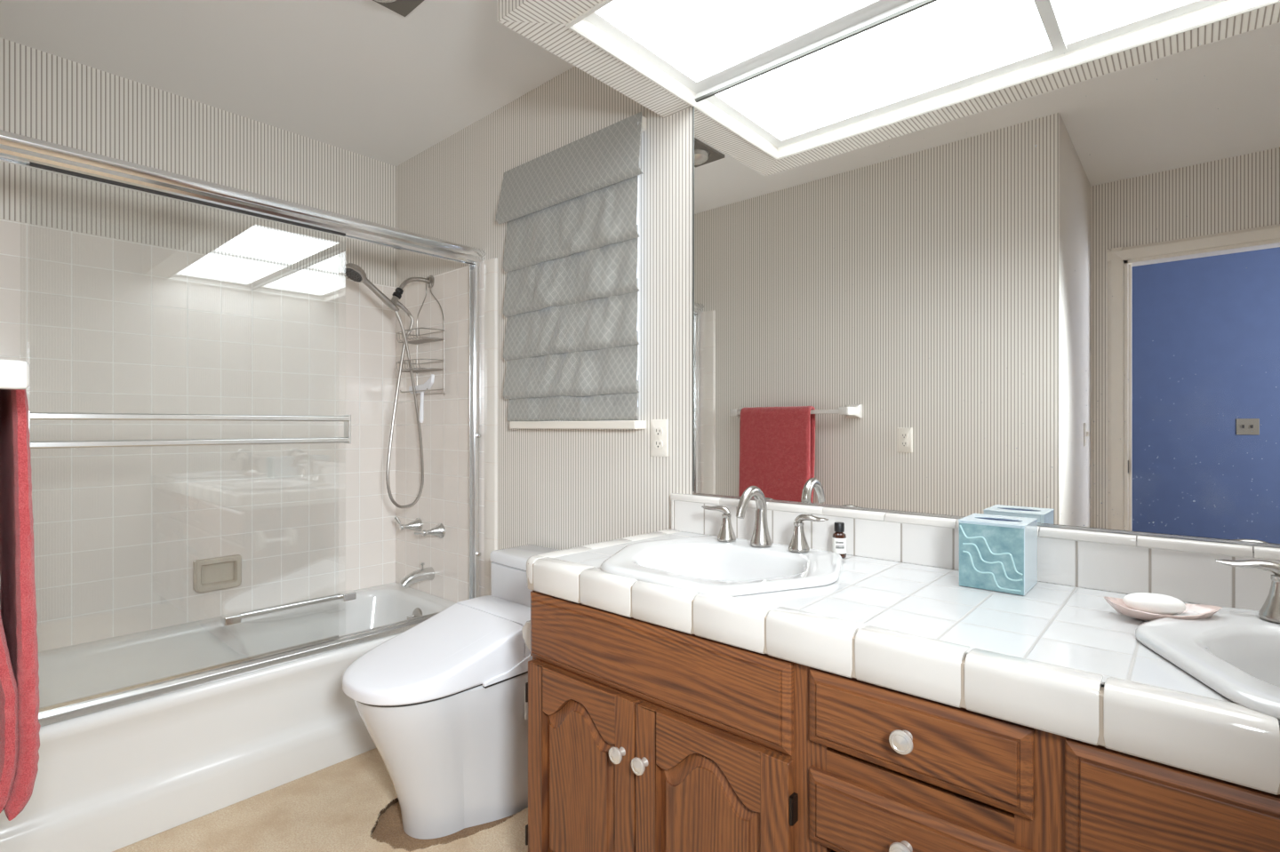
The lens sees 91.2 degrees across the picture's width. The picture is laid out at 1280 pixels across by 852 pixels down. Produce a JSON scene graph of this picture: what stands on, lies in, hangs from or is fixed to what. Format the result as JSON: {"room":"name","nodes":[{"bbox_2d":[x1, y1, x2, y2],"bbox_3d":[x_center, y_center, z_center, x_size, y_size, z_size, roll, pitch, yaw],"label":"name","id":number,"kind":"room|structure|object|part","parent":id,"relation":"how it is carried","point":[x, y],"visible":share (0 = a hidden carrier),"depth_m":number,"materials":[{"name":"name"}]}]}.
{"room":"bathroom","nodes":[
{"label":"bathroom","id":0,"kind":"room"},
{"bbox_2d":[0,37,396,287],"bbox_3d":[-1.732,-0.035,2.508,0.120,2.450,1.765,0,0,42],"label":"wall","id":1,"kind":"structure","parent":0,"point":[44,96],"depth_m":2.39,"materials":[{"name":"paper"}]},
{"bbox_2d":[0,218,395,652],"bbox_3d":[-1.685,0.046,2.466,0.006,1.437,1.525,0,0,42],"label":"wall tile","id":2,"kind":"structure","parent":1,"relation":"attached to","point":[100,324],"depth_m":2.40,"materials":[{"name":"white tile"}]},
{"bbox_2d":[192,554,241,592],"bbox_3d":[-1.659,0.581,2.464,0.036,0.125,0.157,0,0,42],"label":"ceramic soap dish","id":3,"kind":"object","parent":2,"relation":"attached to","point":[222,572],"visible":1,"depth_m":2.46,"materials":[{"name":"beige ceramic"}]},
{"bbox_2d":[0,0,575,166],"bbox_3d":[-0.733,-1.310,0.944,3.690,0.100,2.780,0,0,42],"label":"ceiling","id":4,"kind":"structure","parent":0,"point":[364,77],"depth_m":2.15,"materials":[{"name":"white paint"}]},
{"bbox_2d":[372,0,423,16],"bbox_3d":[-0.797,-1.235,1.696,0.167,0.050,0.430,0,0,42],"label":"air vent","id":5,"kind":"object","parent":4,"relation":"attached to","point":[404,8],"visible":1,"depth_m":1.86,"materials":[{"name":"grey"}]},
{"bbox_3d":[-0.733,-1.234,1.766,0.116,0.049,0.116,0,0,42],"label":"bulb","id":6,"kind":"part","parent":5,"relation":"part of","materials":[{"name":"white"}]},
{"bbox_2d":[370,801,517,851],"bbox_3d":[-0.470,1.172,0.698,2.770,0.036,2.560,0,0,42],"label":"floor","id":7,"kind":"structure","parent":0,"point":[389,829],"depth_m":1.78,"materials":[{"name":"brown carpet"}]},
{"bbox_2d":[112,748,527,851],"bbox_3d":[-0.461,1.145,0.709,2.770,0.019,2.590,0,0,42],"label":"floor","id":8,"kind":"structure","parent":7,"relation":"on","point":[339,807],"depth_m":1.80,"materials":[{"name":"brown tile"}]},
{"bbox_2d":[0,582,455,851],"bbox_3d":[-1.407,0.947,2.220,0.734,0.384,1.508,0,0,42],"label":"bathtub","id":9,"kind":"object","parent":8,"relation":"on","point":[115,779],"visible":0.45,"depth_m":1.93,"materials":[{"name":"white ceramic"}]},
{"bbox_2d":[0,129,485,726],"bbox_3d":[-1.165,0.016,2.005,0.117,1.476,1.523,0,0,42],"label":"sliding shower door","id":10,"kind":"structure","parent":9,"relation":"on","point":[21,150],"depth_m":1.93,"materials":[{"name":"silver metal"}]},
{"bbox_3d":[-1.273,-0.658,1.865,0.008,0.006,0.780,0,0,42],"label":"hanger rail","id":11,"kind":"part","parent":10,"relation":"part of","materials":[{"name":"grey metal"}]},
{"bbox_3d":[-1.160,-0.691,2.001,0.074,0.062,1.523,0,0,42],"label":"header rail","id":12,"kind":"part","parent":10,"relation":"part of","materials":[{"name":"silver metal"}]},
{"bbox_3d":[-0.976,0.828,2.713,0.074,0.073,0.048,0,0,42],"label":"overflow plate","id":13,"kind":"part","parent":9,"relation":"part of","materials":[{"name":"silver metal"}]},
{"bbox_2d":[342,544,559,839],"bbox_3d":[-0.520,0.796,1.928,0.385,0.716,0.741,0,0,42],"label":"toilet","id":14,"kind":"object","parent":8,"relation":"on","point":[441,701],"visible":0.78,"depth_m":1.77,"materials":[{"name":"white ceramic"}]},
{"bbox_3d":[-0.624,0.653,1.811,0.376,0.130,0.428,0,0,42],"label":"seat lid","id":15,"kind":"part","parent":14,"relation":"part of","materials":[{"name":"white plastic"}]},
{"bbox_3d":[-0.517,0.940,1.931,0.374,0.427,0.705,0,0,42],"label":"bowl","id":16,"kind":"part","parent":14,"relation":"part of","materials":[{"name":"white ceramic"}]},
{"bbox_3d":[-0.344,0.698,1.845,0.012,0.055,0.275,0,0,42],"label":"trim","id":17,"kind":"part","parent":14,"relation":"part of","materials":[{"name":"white plastic"}]},
{"bbox_3d":[-0.335,0.628,2.137,0.374,0.303,0.182,0,0,42],"label":"tank","id":18,"kind":"part","parent":14,"relation":"part of","materials":[{"name":"white ceramic"}]},
{"bbox_3d":[-0.335,0.456,2.136,0.378,0.037,0.184,0,0,42],"label":"tank lid","id":19,"kind":"part","parent":14,"relation":"part of","materials":[{"name":"white ceramic"}]},
{"bbox_2d":[525,591,1279,851],"bbox_3d":[0.560,0.760,1.095,1.739,0.755,0.595,0,0,42],"label":"vanity cabinet","id":20,"kind":"object","parent":8,"relation":"on","point":[644,737],"visible":0.99,"depth_m":1.03,"materials":[{"name":"brown wood"}]},
{"bbox_2d":[521,620,530,651],"bbox_3d":[-0.214,0.525,1.593,0.085,0.093,0.152,0,0,42],"label":"toilet paper holder","id":21,"kind":"object","parent":20,"relation":"attached to","point":[526,628],"visible":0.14,"depth_m":1.55,"materials":[{"name":"white"}]},
{"bbox_3d":[-0.131,0.788,1.362,0.232,0.385,0.016,0,0,42],"label":"raised panel","id":22,"kind":"part","parent":20,"relation":"part of","materials":[{"name":"brown wood"}]},
{"bbox_3d":[-0.132,0.792,1.361,0.335,0.489,0.018,0,0,42],"label":"door","id":23,"kind":"part","parent":20,"relation":"part of","materials":[{"name":"brown wood"}]},
{"bbox_3d":[-0.045,0.656,1.252,0.033,0.033,0.028,0,0,42],"label":"knob","id":24,"kind":"part","parent":20,"relation":"part of","materials":[{"name":"white"}]},
{"bbox_3d":[0.000,0.656,1.212,0.033,0.033,0.028,0,0,42],"label":"knob","id":25,"kind":"part","parent":20,"relation":"part of","materials":[{"name":"white metal"}]},
{"bbox_3d":[-0.005,0.465,1.249,0.674,0.151,0.019,0,0,42],"label":"drawer","id":26,"kind":"part","parent":20,"relation":"part of","materials":[{"name":"brown wood"}]},
{"bbox_3d":[0.122,0.788,1.137,0.232,0.385,0.016,0,0,42],"label":"raised panel","id":27,"kind":"part","parent":20,"relation":"part of","materials":[{"name":"brown wood"}]},
{"bbox_3d":[0.122,0.792,1.136,0.335,0.489,0.018,0,0,42],"label":"door","id":28,"kind":"part","parent":20,"relation":"part of","materials":[{"name":"brown wood"}]},
{"bbox_3d":[0.371,0.602,0.884,0.033,0.033,0.028,0,0,42],"label":"knob","id":29,"kind":"part","parent":20,"relation":"part of","materials":[{"name":"white"}]},
{"bbox_3d":[0.371,0.444,0.884,0.033,0.033,0.028,0,0,42],"label":"knob","id":30,"kind":"part","parent":20,"relation":"part of","materials":[{"name":"white"}]},
{"bbox_2d":[526,528,1279,795],"bbox_3d":[0.557,0.344,1.100,1.760,0.074,0.554,0,0,42],"label":"countertop","id":31,"kind":"structure","parent":20,"relation":"on","point":[1054,659],"depth_m":0.93,"materials":[{"name":"white tile"}]},
{"bbox_2d":[600,536,842,596],"bbox_3d":[0.180,0.369,1.409,0.534,0.150,0.477,0,0,42],"label":"sink","id":32,"kind":"object","parent":31,"relation":"in","point":[700,564],"visible":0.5,"depth_m":1.47,"materials":[{"name":"white ceramic"}]},
{"bbox_2d":[701,486,828,552],"bbox_3d":[0.274,0.220,1.524,0.352,0.149,0.138,0,0,42],"label":"sink faucet","id":33,"kind":"object","parent":31,"relation":"on","point":[761,537],"visible":1,"depth_m":1.53,"materials":[{"name":"silver metal"}]},
{"bbox_3d":[0.199,0.221,1.641,0.085,0.026,0.023,0,0,42],"label":"lever","id":34,"kind":"part","parent":33,"relation":"part of","materials":[{"name":"silver metal"}]},
{"bbox_3d":[0.224,0.260,1.621,0.050,0.069,0.050,0,0,42],"label":"handle","id":35,"kind":"part","parent":33,"relation":"part of","materials":[{"name":"silver metal"}]},
{"bbox_3d":[0.273,0.220,1.523,0.054,0.149,0.136,0,0,42],"label":"spout","id":36,"kind":"part","parent":33,"relation":"part of","materials":[{"name":"silver metal"}]},
{"bbox_3d":[0.377,0.260,1.486,0.050,0.069,0.050,0,0,42],"label":"handle","id":37,"kind":"part","parent":33,"relation":"part of","materials":[{"name":"silver metal"}]},
{"bbox_3d":[0.399,0.221,1.463,0.085,0.026,0.023,0,0,42],"label":"lever","id":38,"kind":"part","parent":33,"relation":"part of","materials":[{"name":"silver metal"}]},
{"bbox_2d":[832,521,846,559],"bbox_3d":[0.472,0.270,1.486,0.032,0.082,0.032,0,0,42],"label":"bottle","id":39,"kind":"object","parent":31,"relation":"on","point":[838,538],"visible":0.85,"depth_m":1.47,"materials":[{"name":"brown glass"}]},
{"bbox_2d":[837,542,844,549],"bbox_3d":[0.470,0.280,1.471,0.018,0.016,0.003,0,0,10],"label":"print","id":40,"kind":"object","parent":39,"relation":"on","point":[840,545],"depth_m":1.47,"materials":[{"name":"black"}]},
{"bbox_2d":[958,513,1037,595],"bbox_3d":[0.702,0.247,1.229,0.114,0.128,0.125,0,0,42],"label":"tissue box cover","id":41,"kind":"object","parent":31,"relation":"on","point":[996,553],"visible":1,"depth_m":1.19,"materials":[{"name":"blue ceramic"}]},
{"bbox_3d":[0.702,0.184,1.230,0.114,0.002,0.124,0,0,42],"label":"plate","id":42,"kind":"part","parent":41,"relation":"part of","materials":[{"name":"blue ceramic"}]},
{"bbox_2d":[1103,596,1222,621],"bbox_3d":[0.830,0.296,0.999,0.145,0.030,0.096,0,0,42],"label":"shell dish","id":43,"kind":"object","parent":31,"relation":"on","point":[1118,604],"visible":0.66,"depth_m":0.99,"materials":[{"name":"white ceramic"}]},
{"bbox_2d":[1122,592,1186,615],"bbox_3d":[0.827,0.285,1.008,0.080,0.028,0.052,0,0,22],"label":"soap bar","id":44,"kind":"object","parent":43,"relation":"in","point":[1155,604],"visible":0.97,"depth_m":0.99,"materials":[{"name":"white"}]},
{"bbox_2d":[1135,607,1279,720],"bbox_3d":[0.928,0.369,0.745,0.534,0.150,0.477,0,0,42],"label":"sink","id":45,"kind":"object","parent":31,"relation":"in","point":[1235,652],"visible":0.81,"depth_m":0.90,"materials":[{"name":"white ceramic"}]},
{"bbox_2d":[1215,559,1279,623],"bbox_3d":[1.027,0.220,0.857,0.352,0.149,0.138,0,0,42],"label":"sink faucet","id":46,"kind":"object","parent":31,"relation":"on","point":[1270,610],"visible":1,"depth_m":0.96,"materials":[{"name":"silver metal"}]},
{"bbox_3d":[0.951,0.221,0.973,0.085,0.026,0.023,0,0,42],"label":"lever","id":47,"kind":"part","parent":46,"relation":"part of","materials":[{"name":"silver metal"}]},
{"bbox_3d":[0.977,0.260,0.954,0.050,0.069,0.050,0,0,42],"label":"handle","id":48,"kind":"part","parent":46,"relation":"part of","materials":[{"name":"silver metal"}]},
{"bbox_3d":[0.386,0.605,0.902,0.308,0.114,0.019,0,0,42],"label":"drawer","id":49,"kind":"part","parent":20,"relation":"part of","materials":[{"name":"brown wood"}]},
{"bbox_3d":[0.386,0.447,0.902,0.308,0.115,0.019,0,0,42],"label":"drawer","id":50,"kind":"part","parent":20,"relation":"part of","materials":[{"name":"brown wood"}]},
{"bbox_3d":[0.779,0.465,0.553,0.674,0.151,0.019,0,0,42],"label":"drawer","id":51,"kind":"part","parent":20,"relation":"part of","materials":[{"name":"brown wood"}]},
{"bbox_2d":[497,0,690,118],"bbox_3d":[0.541,-1.103,1.100,1.790,0.314,0.615,0,0,42],"label":"surround","id":52,"kind":"structure","parent":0,"point":[543,22],"depth_m":1.56,"materials":[{"name":"paper"}]},
{"bbox_2d":[565,0,924,106],"bbox_3d":[0.626,-0.970,1.111,1.681,0.063,0.520,0,0,42],"label":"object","id":53,"kind":"object","parent":52,"relation":"attached to","point":[692,50],"visible":0.77,"depth_m":1.56,"materials":[{"name":"white plastic"}]},
{"bbox_3d":[0.626,-0.959,1.111,1.681,0.042,0.520,0,0,42],"label":"moulding","id":54,"kind":"part","parent":53,"relation":"part of","materials":[{"name":"white"}]},
{"bbox_2d":[595,0,877,81],"bbox_3d":[0.317,-0.989,1.373,0.822,0.006,0.456,0,0,42],"label":"diffuser","id":55,"kind":"object","parent":53,"relation":"attached to","point":[684,40],"depth_m":1.55,"materials":[{"name":"white plastic"}]},
{"bbox_2d":[396,66,1271,604],"bbox_3d":[0.157,-0.035,1.933,3.470,2.450,0.120,0,0,42],"label":"wall","id":56,"kind":"structure","parent":0,"point":[558,489],"depth_m":2.18,"materials":[{"name":"paper"}]},
{"bbox_2d":[395,257,497,603],"bbox_3d":[-0.876,0.234,2.759,0.816,1.812,0.014,0,0,42],"label":"wall tile","id":57,"kind":"structure","parent":56,"relation":"attached to","point":[444,497],"depth_m":2.73,"materials":[{"name":"white tile"}]},
{"bbox_2d":[343,263,434,508],"bbox_3d":[-1.066,-0.160,2.670,0.093,1.036,0.383,0,0,42],"label":"shower","id":58,"kind":"object","parent":57,"relation":"attached to","point":[354,272],"visible":0.98,"depth_m":2.69,"materials":[{"name":"silver metal"}]},
{"bbox_3d":[-1.097,-0.557,2.636,0.036,0.142,0.175,0,0,42],"label":"handle","id":59,"kind":"part","parent":58,"relation":"part of","materials":[{"name":"silver metal"}]},
{"bbox_3d":[-0.993,-0.619,2.754,0.018,0.082,0.153,0,0,42],"label":"arm","id":60,"kind":"part","parent":58,"relation":"part of","materials":[{"name":"silver metal"}]},
{"bbox_2d":[396,276,445,395],"bbox_3d":[-0.969,-0.402,2.748,0.248,0.534,0.126,0,0,42],"label":"shower caddy","id":61,"kind":"object","parent":58,"relation":"hanging from","point":[428,340],"visible":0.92,"depth_m":2.73,"materials":[{"name":"silver metal"}]},
{"bbox_2d":[396,358,444,373],"bbox_3d":[-0.968,-0.263,2.747,0.244,0.046,0.126,0,0,42],"label":"shelf","id":62,"kind":"object","parent":61,"relation":"attached to","point":[415,370],"depth_m":2.71,"materials":[{"name":"silver metal"}]},
{"bbox_2d":[396,328,444,344],"bbox_3d":[-0.968,-0.393,2.747,0.244,0.046,0.126,0,0,42],"label":"shelf","id":63,"kind":"object","parent":61,"relation":"attached to","point":[428,340],"depth_m":2.72,"materials":[{"name":"silver metal"}]},
{"bbox_2d":[408,374,434,423],"bbox_3d":[-0.952,-0.118,2.740,0.195,0.207,0.022,0,0,42],"label":"squeegee","id":64,"kind":"object","parent":61,"relation":"hanging from","point":[429,382],"visible":0.88,"depth_m":2.73,"materials":[{"name":"white plastic"}]},
{"bbox_3d":[-0.955,-0.085,2.742,0.019,0.142,0.033,0,0,-34],"label":"handle","id":65,"kind":"part","parent":64,"relation":"part of","materials":[{"name":"white plastic"}]},
{"bbox_3d":[-0.955,-0.182,2.737,0.195,0.079,0.014,0,0,42],"label":"blade","id":66,"kind":"part","parent":64,"relation":"part of","materials":[{"name":"white plastic"}]},
{"bbox_3d":[-0.934,-0.402,2.790,0.244,0.534,0.005,0,0,42],"label":"frame","id":67,"kind":"part","parent":61,"relation":"part of","materials":[{"name":"silver metal"}]},
{"bbox_2d":[394,516,422,531],"bbox_3d":[-1.053,0.448,2.847,0.069,0.082,0.103,0,0,42],"label":"tub valve","id":68,"kind":"object","parent":57,"relation":"attached to","point":[416,524],"visible":0.98,"depth_m":2.85,"materials":[{"name":"silver metal"}]},
{"bbox_3d":[-1.084,0.439,2.828,0.052,0.062,0.022,0,0,23],"label":"lever","id":69,"kind":"part","parent":68,"relation":"part of","materials":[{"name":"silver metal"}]},
{"bbox_2d":[399,562,434,589],"bbox_3d":[-0.985,0.656,2.756,0.058,0.100,0.150,0,0,42],"label":"tub spout","id":70,"kind":"object","parent":57,"relation":"attached to","point":[424,574],"visible":1,"depth_m":2.75,"materials":[{"name":"silver metal"}]},
{"bbox_2d":[413,523,445,538],"bbox_3d":[-0.916,0.460,2.727,0.119,0.066,0.067,0,0,-35],"label":"tub valve","id":71,"kind":"object","parent":57,"relation":"attached to","point":[439,531],"visible":1,"depth_m":2.72,"materials":[{"name":"silver metal"}]},
{"bbox_3d":[-0.947,0.460,2.706,0.072,0.028,0.021,0,0,29],"label":"lever","id":72,"kind":"part","parent":71,"relation":"part of","materials":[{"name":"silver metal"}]},
{"bbox_2d":[495,111,646,421],"bbox_3d":[-0.259,-0.499,2.179,0.738,0.966,0.061,0,0,42],"label":"roman shade","id":73,"kind":"object","parent":56,"relation":"attached to","point":[570,212],"visible":1,"depth_m":2.13,"materials":[{"name":"grey fabric"}]},
{"bbox_3d":[-0.006,-0.555,1.956,0.003,0.790,0.003,0,0,42],"label":"cord","id":74,"kind":"part","parent":73,"relation":"part of","materials":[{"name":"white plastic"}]},
{"bbox_2d":[509,407,646,429],"bbox_3d":[-0.204,-0.460,2.205,0.639,0.940,0.152,0,0,42],"label":"window sill","id":75,"kind":"structure","parent":56,"relation":"in","point":[617,424],"depth_m":2.10,"materials":[{"name":"white paint"}]},
{"bbox_3d":[-0.214,-0.004,2.193,0.638,0.027,0.122,0,0,42],"label":"sill","id":76,"kind":"part","parent":75,"relation":"part of","materials":[{"name":"white paint"}]},
{"bbox_2d":[650,419,668,456],"bbox_3d":[0.058,0.037,1.933,0.070,0.115,0.008,0,0,42],"label":"wall outlet","id":77,"kind":"object","parent":56,"relation":"attached to","point":[659,428],"visible":1,"depth_m":1.93,"materials":[{"name":"white plastic"}]},
{"bbox_2d":[654,427,663,435],"bbox_3d":[0.057,0.018,1.932,0.033,0.025,0.003,0,0,42],"label":"receptacle","id":78,"kind":"object","parent":77,"relation":"attached to","point":[658,431],"depth_m":1.93,"materials":[{"name":"grey plastic"}]},
{"bbox_2d":[654,440,663,448],"bbox_3d":[0.057,0.057,1.932,0.033,0.025,0.003,0,0,42],"label":"receptacle","id":79,"kind":"object","parent":77,"relation":"attached to","point":[658,444],"depth_m":1.93,"materials":[{"name":"grey plastic"}]},
{"bbox_2d":[670,493,1279,611],"bbox_3d":[0.751,0.257,1.309,1.748,0.109,0.023,0,0,42],"label":"tile backsplash","id":80,"kind":"structure","parent":56,"relation":"attached to","point":[1187,571],"depth_m":1.23,"materials":[{"name":"white tile"}]},
{"bbox_2d":[692,0,1279,547],"bbox_3d":[0.782,-0.378,1.290,1.672,1.160,0.010,0,0,42],"label":"wall mirror","id":81,"kind":"object","parent":56,"relation":"attached to","point":[962,259],"visible":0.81,"depth_m":1.31,"materials":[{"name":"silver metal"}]},
{"bbox_3d":[-1.638,-0.035,0.647,2.490,2.450,1.135,0,0,42],"label":"wall","id":82,"kind":"structure","parent":0,"visible":0},
{"bbox_2d":[0,359,29,390],"bbox_3d":[-1.152,-0.072,1.058,0.698,0.068,0.125,0,0,42],"label":"towel bar","id":83,"kind":"object","parent":82,"relation":"attached to","point":[14,374],"visible":1,"depth_m":0.87,"materials":[{"name":"white"}]},
{"bbox_2d":[0,389,40,821],"bbox_3d":[-1.165,0.267,1.134,0.406,0.734,0.085,0,0,42],"label":"towel","id":84,"kind":"object","parent":83,"relation":"hanging from","point":[20,725],"visible":0.94,"depth_m":1.02,"materials":[{"name":"red fabric"}]}
]}

